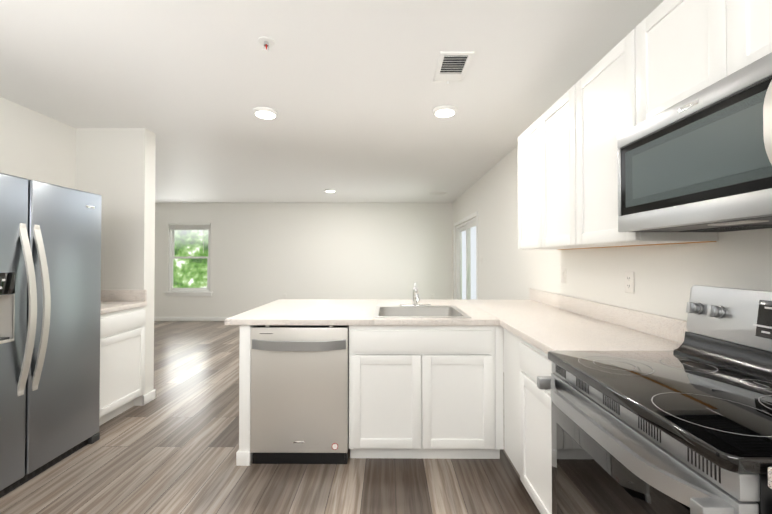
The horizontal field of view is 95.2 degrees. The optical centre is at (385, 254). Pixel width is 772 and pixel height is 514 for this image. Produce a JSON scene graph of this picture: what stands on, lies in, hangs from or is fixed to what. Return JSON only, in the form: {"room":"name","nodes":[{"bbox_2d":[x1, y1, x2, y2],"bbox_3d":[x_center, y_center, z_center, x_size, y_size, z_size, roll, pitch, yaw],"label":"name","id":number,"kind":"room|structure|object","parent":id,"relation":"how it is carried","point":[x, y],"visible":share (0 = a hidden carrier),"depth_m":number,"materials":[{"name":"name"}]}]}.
{"room":"kitchen","nodes":[
{"label":"kitchen","id":0,"kind":"room"},
{"bbox_2d":[0,97,75,188],"bbox_3d":[-2.846,0.072,0.690,0.140,2.450,4.860,0,-1,0],"label":"wall","id":1,"kind":"structure","parent":0,"point":[36,146],"depth_m":2.77,"materials":[{"name":"white paint"}]},
{"bbox_2d":[75,128,155,395],"bbox_3d":[-3.889,0.102,3.197,3.500,2.450,0.140,0,-1,0],"label":"wall","id":2,"kind":"structure","parent":0,"point":[115,168],"depth_m":3.13,"materials":[{"name":"white paint"}]},
{"bbox_2d":[134,396,143,405],"bbox_3d":[-2.442,1.283,3.095,0.634,0.085,0.014,0,-1,0],"label":"baseboard","id":3,"kind":"structure","parent":2,"relation":"attached to","point":[138,401],"depth_m":3.09,"materials":[{"name":"white wood"}]},
{"bbox_2d":[142,389,155,405],"bbox_3d":[-2.132,1.284,3.170,0.014,0.085,0.168,0,-1,0],"label":"baseboard","id":4,"kind":"structure","parent":2,"relation":"attached to","point":[148,397],"depth_m":3.16,"materials":[{"name":"white wood"}]},
{"bbox_2d":[0,321,539,513],"bbox_3d":[-2.101,1.373,2.879,7.480,0.100,9.400,0,-1,0],"label":"floor","id":5,"kind":"structure","parent":0,"point":[172,447],"depth_m":2.11,"materials":[{"name":"brown wood"}]},
{"bbox_2d":[0,173,101,497],"bbox_3d":[-2.362,0.439,2.077,0.770,1.748,0.906,0,-1,0],"label":"refrigerator","id":6,"kind":"object","parent":5,"relation":"on","point":[50,271],"visible":1,"depth_m":2.12,"materials":[{"name":"silver metal"}]},
{"bbox_2d":[99,290,146,425],"bbox_3d":[-2.432,0.814,2.821,0.651,1.016,0.563,0,-1,0],"label":"base cabinet","id":7,"kind":"object","parent":5,"relation":"on","point":[122,351],"visible":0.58,"depth_m":2.86,"materials":[{"name":"white wood"}]},
{"bbox_2d":[250,325,348,463],"bbox_3d":[-0.540,0.883,2.449,0.607,0.870,0.633,0,-1,0],"label":"dishwasher","id":8,"kind":"object","parent":5,"relation":"on","point":[299,400],"visible":0.98,"depth_m":2.19,"materials":[{"name":"grey metal"}]},
{"bbox_2d":[236,325,363,465],"bbox_3d":[-0.539,0.881,2.529,0.760,0.876,0.678,0,-1,0],"label":"base cabinet","id":9,"kind":"object","parent":5,"relation":"on","point":[244,457],"depth_m":2.20,"materials":[{"name":"white wood"}]},
{"bbox_2d":[364,325,503,458],"bbox_3d":[0.253,0.881,2.524,0.968,0.876,0.678,0,-1,0],"label":"base cabinet","id":10,"kind":"object","parent":5,"relation":"on","point":[427,392],"depth_m":2.19,"materials":[{"name":"white wood"}]},
{"bbox_2d":[235,304,380,315],"bbox_3d":[-0.531,0.424,2.511,0.935,0.038,0.510,0,-1,0],"label":"countertop","id":11,"kind":"structure","parent":10,"relation":"on","point":[267,309],"depth_m":2.55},
{"bbox_2d":[225,316,496,325],"bbox_3d":[-0.145,0.420,2.212,1.710,0.038,0.070,0,-1,0],"label":"countertop","id":12,"kind":"structure","parent":10,"relation":"on","point":[235,320],"depth_m":2.18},
{"bbox_2d":[268,288,545,304],"bbox_3d":[0.171,0.379,3.008,2.331,0.140,0.493,0,-1,0],"label":"countertop","id":13,"kind":"structure","parent":10,"relation":"on","point":[281,301],"depth_m":3.09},
{"bbox_2d":[373,283,470,317],"bbox_3d":[0.229,0.390,2.504,0.625,0.348,0.560,0,-1,0],"label":"sink","id":14,"kind":"object","parent":13,"relation":"in","point":[415,309],"visible":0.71,"depth_m":2.70,"materials":[{"name":"silver metal"}]},
{"bbox_2d":[449,292,583,315],"bbox_3d":[0.927,0.373,2.502,0.811,0.140,0.510,0,-1,0],"label":"countertop","id":15,"kind":"structure","parent":10,"relation":"on","point":[472,307],"depth_m":2.83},
{"bbox_2d":[497,300,687,353],"bbox_3d":[1.012,0.364,1.781,0.631,0.140,0.750,0,-1,0],"label":"countertop","id":16,"kind":"structure","parent":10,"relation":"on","point":[544,321],"depth_m":1.84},
{"bbox_2d":[504,328,552,513],"bbox_3d":[1.020,0.873,1.796,0.614,0.875,0.792,0,-1,0],"label":"base cabinet","id":17,"kind":"object","parent":5,"relation":"on","point":[527,429],"visible":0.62,"depth_m":1.77,"materials":[{"name":"white wood"}]},
{"bbox_2d":[537,285,771,513],"bbox_3d":[0.934,0.708,1.017,0.704,1.186,0.758,0,-1,0],"label":"range","id":18,"kind":"object","parent":5,"relation":"on","point":[685,427],"visible":1,"depth_m":1.01,"materials":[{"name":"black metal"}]},
{"bbox_3d":[1.008,0.851,0.021,0.614,0.875,1.216,0,-1,0],"label":"base cabinet","id":19,"kind":"object","parent":5,"relation":"on","visible":0},
{"bbox_2d":[768,467,771,488],"bbox_3d":[0.999,0.343,0.017,0.631,0.140,1.237,0,-1,0],"label":"countertop","id":20,"kind":"structure","parent":19,"relation":"on","point":[769,477],"depth_m":0.63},
{"bbox_2d":[154,203,451,316],"bbox_3d":[-2.189,0.151,7.364,7.120,2.450,0.140,0,-1,0],"label":"wall","id":21,"kind":"structure","parent":0,"point":[263,253],"depth_m":7.29,"materials":[{"name":"white paint"}]},
{"bbox_2d":[164,223,212,295],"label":"window","id":22,"kind":"structure","parent":21,"relation":"in","point":[172,290],"depth_m":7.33,"materials":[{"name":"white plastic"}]},
{"bbox_2d":[154,317,229,320],"bbox_3d":[-3.124,1.333,7.280,4.970,0.085,0.014,0,-1,0],"label":"baseboard","id":23,"kind":"structure","parent":21,"relation":"attached to","point":[189,318],"depth_m":7.28,"materials":[{"name":"white wood"}]},
{"bbox_2d":[0,0,663,202],"bbox_3d":[-2.101,-1.177,2.909,7.480,0.100,9.400,0,-1,0],"label":"ceiling","id":24,"kind":"structure","parent":0,"point":[352,93],"depth_m":2.31,"materials":[{"name":"white paint"}]},
{"bbox_2d":[253,107,277,118],"bbox_3d":[-0.952,-1.112,2.780,0.190,0.030,0.190,0,-1,0],"label":"recessed light","id":25,"kind":"object","parent":24,"relation":"in","point":[265,112],"visible":1,"depth_m":2.74,"materials":[{"name":"white plastic"}]},
{"bbox_2d":[258,36,274,53],"bbox_3d":[-0.638,-1.109,1.878,0.084,0.058,0.084,0,-1,0],"label":"sprinkler","id":26,"kind":"object","parent":24,"relation":"attached to","point":[266,42],"visible":1,"depth_m":1.87,"materials":[{"name":"white"}]},
{"bbox_2d":[325,189,335,191],"bbox_3d":[-0.939,-1.075,5.930,0.190,0.030,0.190,0,-1,0],"label":"recessed light","id":27,"kind":"object","parent":24,"relation":"in","point":[330,190],"visible":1,"depth_m":5.87,"materials":[{"name":"white"}]},
{"bbox_2d":[432,105,456,117],"bbox_3d":[0.458,-1.113,2.750,0.190,0.030,0.190,0,-1,0],"label":"recessed light","id":28,"kind":"object","parent":24,"relation":"in","point":[442,111],"visible":1,"depth_m":2.70,"materials":[{"name":"white plastic"}]},
{"bbox_2d":[433,51,473,84],"bbox_3d":[0.400,-1.120,2.131,0.190,0.030,0.331,0,-1,0],"label":"ceiling vent","id":29,"kind":"object","parent":24,"relation":"in","point":[452,66],"visible":1,"depth_m":2.11,"materials":[{"name":"white metal"}]},
{"bbox_2d":[452,145,771,363],"bbox_3d":[1.409,0.097,2.819,0.140,2.450,9.180,0,-1,0],"label":"wall","id":30,"kind":"structure","parent":0,"point":[667,277],"depth_m":2.21,"materials":[{"name":"white paint"}]},
{"bbox_2d":[456,217,475,298],"bbox_3d":[1.427,0.394,6.126,0.092,1.929,1.754,0,-1,0],"label":"sliding glass door","id":31,"kind":"structure","parent":30,"relation":"in","point":[467,226],"depth_m":6.13,"materials":[{"name":"white plastic"}]},
{"bbox_2d":[454,211,477,298],"bbox_3d":[1.357,0.365,6.127,0.012,1.993,1.876,0,-1,0],"label":"door frame","id":32,"kind":"structure","parent":30,"relation":"attached to","point":[468,217],"depth_m":5.23,"materials":[{"name":"white wood"}]},
{"bbox_2d":[518,123,533,248],"bbox_3d":[1.169,-0.472,2.460,0.326,0.860,0.475,0,-1,0],"label":"upper cabinet","id":33,"kind":"object","parent":30,"relation":"attached to","point":[525,140],"depth_m":2.55,"materials":[{"name":"white wood"}]},
{"bbox_2d":[534,93,588,249],"bbox_3d":[1.167,-0.477,2.071,0.326,0.860,0.537,0,-1,0],"label":"upper cabinet","id":34,"kind":"object","parent":30,"relation":"attached to","point":[550,128],"depth_m":2.17,"materials":[{"name":"white wood"}]},
{"bbox_2d":[561,267,565,282],"bbox_3d":[1.331,0.155,2.649,0.013,0.116,0.071,0,-1,0],"label":"light switch","id":35,"kind":"object","parent":30,"relation":"attached to","point":[563,275],"visible":1,"depth_m":2.64,"materials":[{"name":"white plastic"}]},
{"bbox_2d":[625,272,633,293],"bbox_3d":[1.328,0.152,1.924,0.007,0.116,0.071,0,-1,0],"label":"electrical outlet","id":36,"kind":"object","parent":30,"relation":"attached to","point":[629,282],"visible":1,"depth_m":1.92,"materials":[{"name":"white plastic"}]},
{"bbox_2d":[566,29,717,247],"bbox_3d":[1.164,-0.481,1.668,0.326,0.860,0.513,0,-1,0],"label":"upper cabinet","id":37,"kind":"object","parent":30,"relation":"attached to","point":[600,106],"depth_m":1.66,"materials":[{"name":"white wood"}]},
{"bbox_2d":[634,0,697,125],"bbox_3d":[1.160,-0.702,1.193,0.326,0.431,0.439,0,-1,0],"label":"upper cabinet","id":38,"kind":"object","parent":30,"relation":"attached to","point":[663,55],"depth_m":1.27,"materials":[{"name":"white wood"}]},
{"bbox_2d":[617,52,771,231],"bbox_3d":[1.081,-0.286,1.028,0.480,0.393,0.756,0,-1,0],"label":"over-the-range microwave","id":39,"kind":"object","parent":38,"relation":"attached to","point":[700,161],"visible":1,"depth_m":1.03,"materials":[{"name":"grey metal"}]},
{"bbox_2d":[698,0,771,91],"bbox_3d":[1.158,-0.705,0.871,0.326,0.431,0.438,0,-1,0],"label":"upper cabinet","id":40,"kind":"object","parent":30,"relation":"attached to","point":[733,34],"depth_m":1.02,"materials":[{"name":"white wood"}]}
]}

